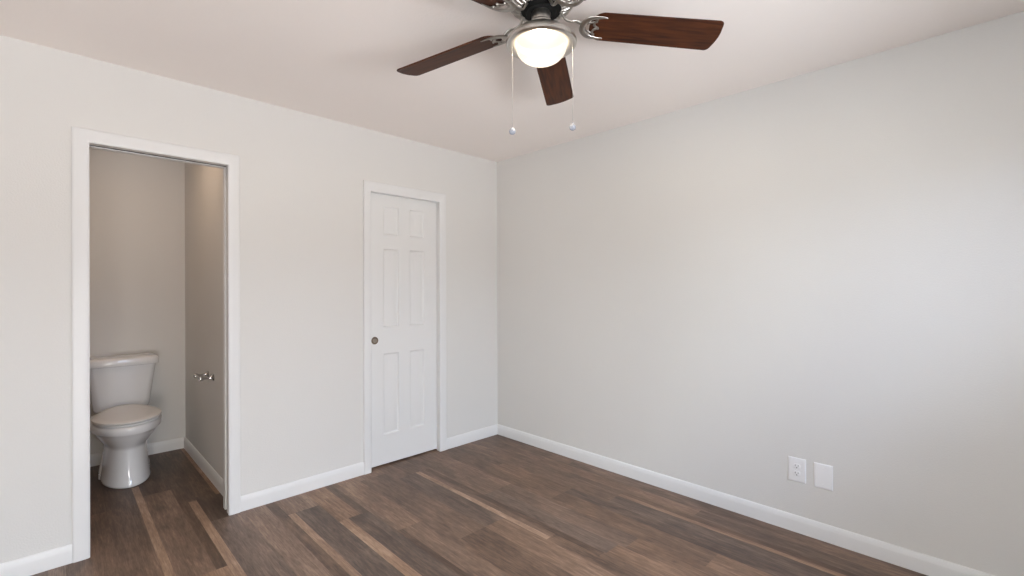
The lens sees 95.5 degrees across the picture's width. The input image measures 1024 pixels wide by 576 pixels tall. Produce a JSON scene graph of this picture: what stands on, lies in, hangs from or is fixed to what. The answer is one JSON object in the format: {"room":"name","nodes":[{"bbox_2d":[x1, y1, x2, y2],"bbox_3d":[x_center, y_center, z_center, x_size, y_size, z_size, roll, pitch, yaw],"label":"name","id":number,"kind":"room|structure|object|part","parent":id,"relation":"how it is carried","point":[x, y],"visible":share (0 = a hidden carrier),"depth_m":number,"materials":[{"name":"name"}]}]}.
{"room":"empty bedroom","nodes":[
{"label":"empty bedroom","id":0,"kind":"room"},
{"bbox_2d":[89,148,184,454],"bbox_3d":[-2.602,0.094,4.012,3.750,2.440,0.120,0,0,-45],"label":"wall","id":1,"kind":"structure","parent":0,"point":[137,203],"depth_m":3.64,"materials":[{"name":"paint"}]},
{"bbox_2d":[90,437,184,466],"bbox_3d":[-3.289,1.272,3.240,1.682,0.087,0.014,0,0,-45],"label":"baseboard","id":2,"kind":"structure","parent":1,"relation":"attached to","point":[178,443],"depth_m":3.71,"materials":[{"name":"paint"}]},
{"bbox_2d":[185,163,222,478],"bbox_3d":[-2.158,0.093,3.358,0.100,2.440,1.435,0,0,-45],"label":"wall","id":3,"kind":"structure","parent":0,"point":[203,184],"depth_m":3.36,"materials":[{"name":"paint"}]},
{"bbox_2d":[184,437,222,495],"bbox_3d":[-2.196,1.270,3.318,0.014,0.087,1.435,0,0,-45],"label":"baseboard","id":4,"kind":"structure","parent":3,"relation":"attached to","point":[213,476],"depth_m":3.29,"materials":[{"name":"paint"}]},
{"bbox_2d":[193,371,214,380],"bbox_3d":[-2.104,0.605,3.169,0.089,0.050,0.200,0,0,-45],"label":"toilet paper holder","id":5,"kind":"object","parent":3,"relation":"attached to","point":[199,377],"visible":1,"depth_m":3.13,"materials":[{"name":"silver metal"}]},
{"bbox_3d":[-2.156,0.605,3.222,0.089,0.050,0.050,0,0,-45],"label":"post","id":6,"kind":"part","parent":5,"relation":"part of","materials":[{"name":"silver metal"}]},
{"bbox_3d":[-2.051,0.605,3.115,0.089,0.050,0.050,0,0,-45],"label":"post","id":7,"kind":"part","parent":5,"relation":"part of","materials":[{"name":"silver metal"}]},
{"bbox_2d":[0,35,497,563],"bbox_3d":[-1.511,0.092,2.904,3.750,2.440,0.120,0,0,-45],"label":"wall","id":8,"kind":"structure","parent":0,"point":[302,175],"depth_m":2.80,"materials":[{"name":"paint"}]},
{"bbox_2d":[71,126,240,562],"bbox_3d":[-1.893,0.270,2.516,0.716,2.086,0.139,0,0,-45],"label":"door frame","id":9,"kind":"structure","parent":8,"relation":"attached to","point":[81,138],"depth_m":2.30,"materials":[{"name":"paint"}]},
{"bbox_2d":[89,145,225,166],"bbox_3d":[-1.901,-0.720,2.525,0.614,0.010,0.032,0,0,-45],"label":"door track","id":10,"kind":"object","parent":8,"relation":"attached to","point":[89,145],"visible":0.14,"depth_m":2.51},
{"bbox_2d":[0,424,497,575],"bbox_3d":[-1.462,1.268,2.856,3.750,0.087,0.014,0,0,-45],"label":"baseboard","id":11,"kind":"structure","parent":8,"relation":"attached to","point":[37,563],"depth_m":2.85,"materials":[{"name":"paint"}]},
{"bbox_2d":[371,193,436,466],"bbox_3d":[-0.836,0.299,3.559,0.615,1.998,0.038,0,0,-45],"label":"door","id":12,"kind":"structure","parent":8,"relation":"in","point":[403,230],"depth_m":3.53,"materials":[{"name":"paint"}]},
{"bbox_2d":[363,180,446,474],"bbox_3d":[-0.831,0.275,3.561,0.712,2.070,0.139,0,0,-45],"label":"door frame","id":13,"kind":"structure","parent":8,"relation":"attached to","point":[368,186],"depth_m":3.50,"materials":[{"name":"paint"}]},
{"bbox_2d":[31,434,927,575],"bbox_3d":[-0.451,1.369,1.829,3.990,0.120,6.245,0,0,-45],"label":"floor","id":14,"kind":"structure","parent":0,"point":[496,505],"depth_m":2.52,"materials":[{"name":"wood"}]},
{"bbox_2d":[90,353,161,488],"bbox_3d":[-2.723,0.911,3.272,0.426,0.809,0.758,0,0,-45],"label":"toilet","id":15,"kind":"object","parent":14,"relation":"on","point":[120,385],"visible":0.92,"depth_m":3.19,"materials":[{"name":"ceramic"}]},
{"bbox_3d":[-2.903,0.734,3.454,0.392,0.330,0.221,0,0,-45],"label":"tank","id":16,"kind":"part","parent":15,"relation":"part of","materials":[{"name":"ceramic"}]},
{"bbox_3d":[-2.900,0.538,3.450,0.426,0.062,0.256,0,0,-45],"label":"tank lid","id":17,"kind":"part","parent":15,"relation":"part of","materials":[{"name":"ceramic"}]},
{"bbox_3d":[-2.632,0.891,3.180,0.354,0.014,0.472,0,0,-45],"label":"seat","id":18,"kind":"part","parent":15,"relation":"part of","materials":[{"name":"ceramic"}]},
{"bbox_3d":[-2.638,0.862,3.185,0.368,0.038,0.491,0,0,-45],"label":"seat lid","id":19,"kind":"part","parent":15,"relation":"part of","materials":[{"name":"plastic"}]},
{"bbox_2d":[0,0,1023,161],"bbox_3d":[-0.457,-1.181,1.829,3.990,0.100,6.245,0,0,-45],"label":"ceiling","id":20,"kind":"structure","parent":0,"point":[336,60],"depth_m":2.22,"materials":[{"name":"paint"}]},
{"bbox_2d":[397,0,723,134],"bbox_3d":[0.071,-0.852,1.706,1.270,0.560,1.303,0,0,-45],"label":"ceiling fan","id":21,"kind":"object","parent":20,"relation":"hanging from","point":[542,42],"visible":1,"depth_m":1.74,"materials":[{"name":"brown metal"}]},
{"bbox_3d":[-0.264,-0.968,1.947,0.498,0.006,0.142,-4,12,30],"label":"blade","id":22,"kind":"part","parent":21,"relation":"part of","materials":[{"name":"brown wood"}]},
{"bbox_3d":[-0.214,-0.968,1.445,0.498,0.006,0.142,-4,16,-41],"label":"blade","id":23,"kind":"part","parent":21,"relation":"part of","materials":[{"name":"brown wood"}]},
{"bbox_3d":[0.019,-1.012,1.783,0.116,0.068,0.020,0,0,30],"label":"arm","id":24,"kind":"part","parent":21,"relation":"part of","materials":[{"name":"silver metal"}]},
{"bbox_3d":[0.031,-1.012,1.662,0.116,0.068,0.020,0,0,-42],"label":"arm","id":25,"kind":"part","parent":21,"relation":"part of","materials":[{"name":"silver metal"}]},
{"bbox_3d":[0.109,-0.883,1.731,0.187,0.093,0.187,0,0,-45],"label":"lamp shade","id":26,"kind":"part","parent":21,"relation":"part of","materials":[{"name":"white glass"}]},
{"bbox_3d":[0.149,-1.012,1.635,0.020,0.068,0.116,0,0,-23],"label":"arm","id":27,"kind":"part","parent":21,"relation":"part of","materials":[{"name":"silver metal"}]},
{"bbox_3d":[0.198,-0.969,2.152,0.142,0.006,0.498,-14,-6,11],"label":"blade","id":28,"kind":"part","parent":21,"relation":"part of","materials":[{"name":"brown wood"}]},
{"bbox_3d":[0.211,-1.012,1.737,0.116,0.068,0.020,0,0,-3],"label":"arm","id":29,"kind":"part","parent":21,"relation":"part of","materials":[{"name":"silver metal"}]},
{"bbox_3d":[0.538,-0.970,1.756,0.498,0.006,0.142,3,-14,-3],"label":"blade","id":30,"kind":"part","parent":21,"relation":"part of","materials":[{"name":"brown wood"}]},
{"bbox_2d":[497,11,1023,575],"bbox_3d":[0.925,0.086,3.186,0.120,2.440,6.245,0,0,-45],"label":"wall","id":31,"kind":"structure","parent":0,"point":[825,266],"depth_m":2.47,"materials":[{"name":"paint"}]},
{"bbox_2d":[497,424,994,575],"bbox_3d":[1.426,1.262,2.585,0.014,0.087,4.450,0,0,-45],"label":"baseboard","id":32,"kind":"structure","parent":31,"relation":"attached to","point":[912,560],"depth_m":2.58,"materials":[{"name":"paint"}]},
{"bbox_2d":[788,456,805,483],"bbox_3d":[1.525,0.973,2.487,0.009,0.127,0.083,0,0,-45],"label":"outlet","id":33,"kind":"object","parent":31,"relation":"attached to","point":[796,466],"visible":1,"depth_m":2.48,"materials":[{"name":"plastic"}]},
{"bbox_2d":[793,463,799,468],"bbox_3d":[1.523,0.954,2.485,0.004,0.027,0.033,0,0,-45],"label":"receptacle","id":34,"kind":"object","parent":33,"relation":"attached to","point":[795,465],"depth_m":2.48,"materials":[{"name":"plastic"}]},
{"bbox_2d":[793,471,799,476],"bbox_3d":[1.523,0.993,2.485,0.004,0.027,0.033,0,0,-45],"label":"receptacle","id":35,"kind":"object","parent":33,"relation":"attached to","point":[795,473],"depth_m":2.48,"materials":[{"name":"plastic"}]},
{"bbox_2d":[814,462,832,490],"bbox_3d":[1.609,0.975,2.402,0.008,0.127,0.083,0,0,-45],"label":"blank plate","id":36,"kind":"object","parent":31,"relation":"attached to","point":[823,474],"visible":1,"depth_m":2.40,"materials":[{"name":"plastic"}]}
]}

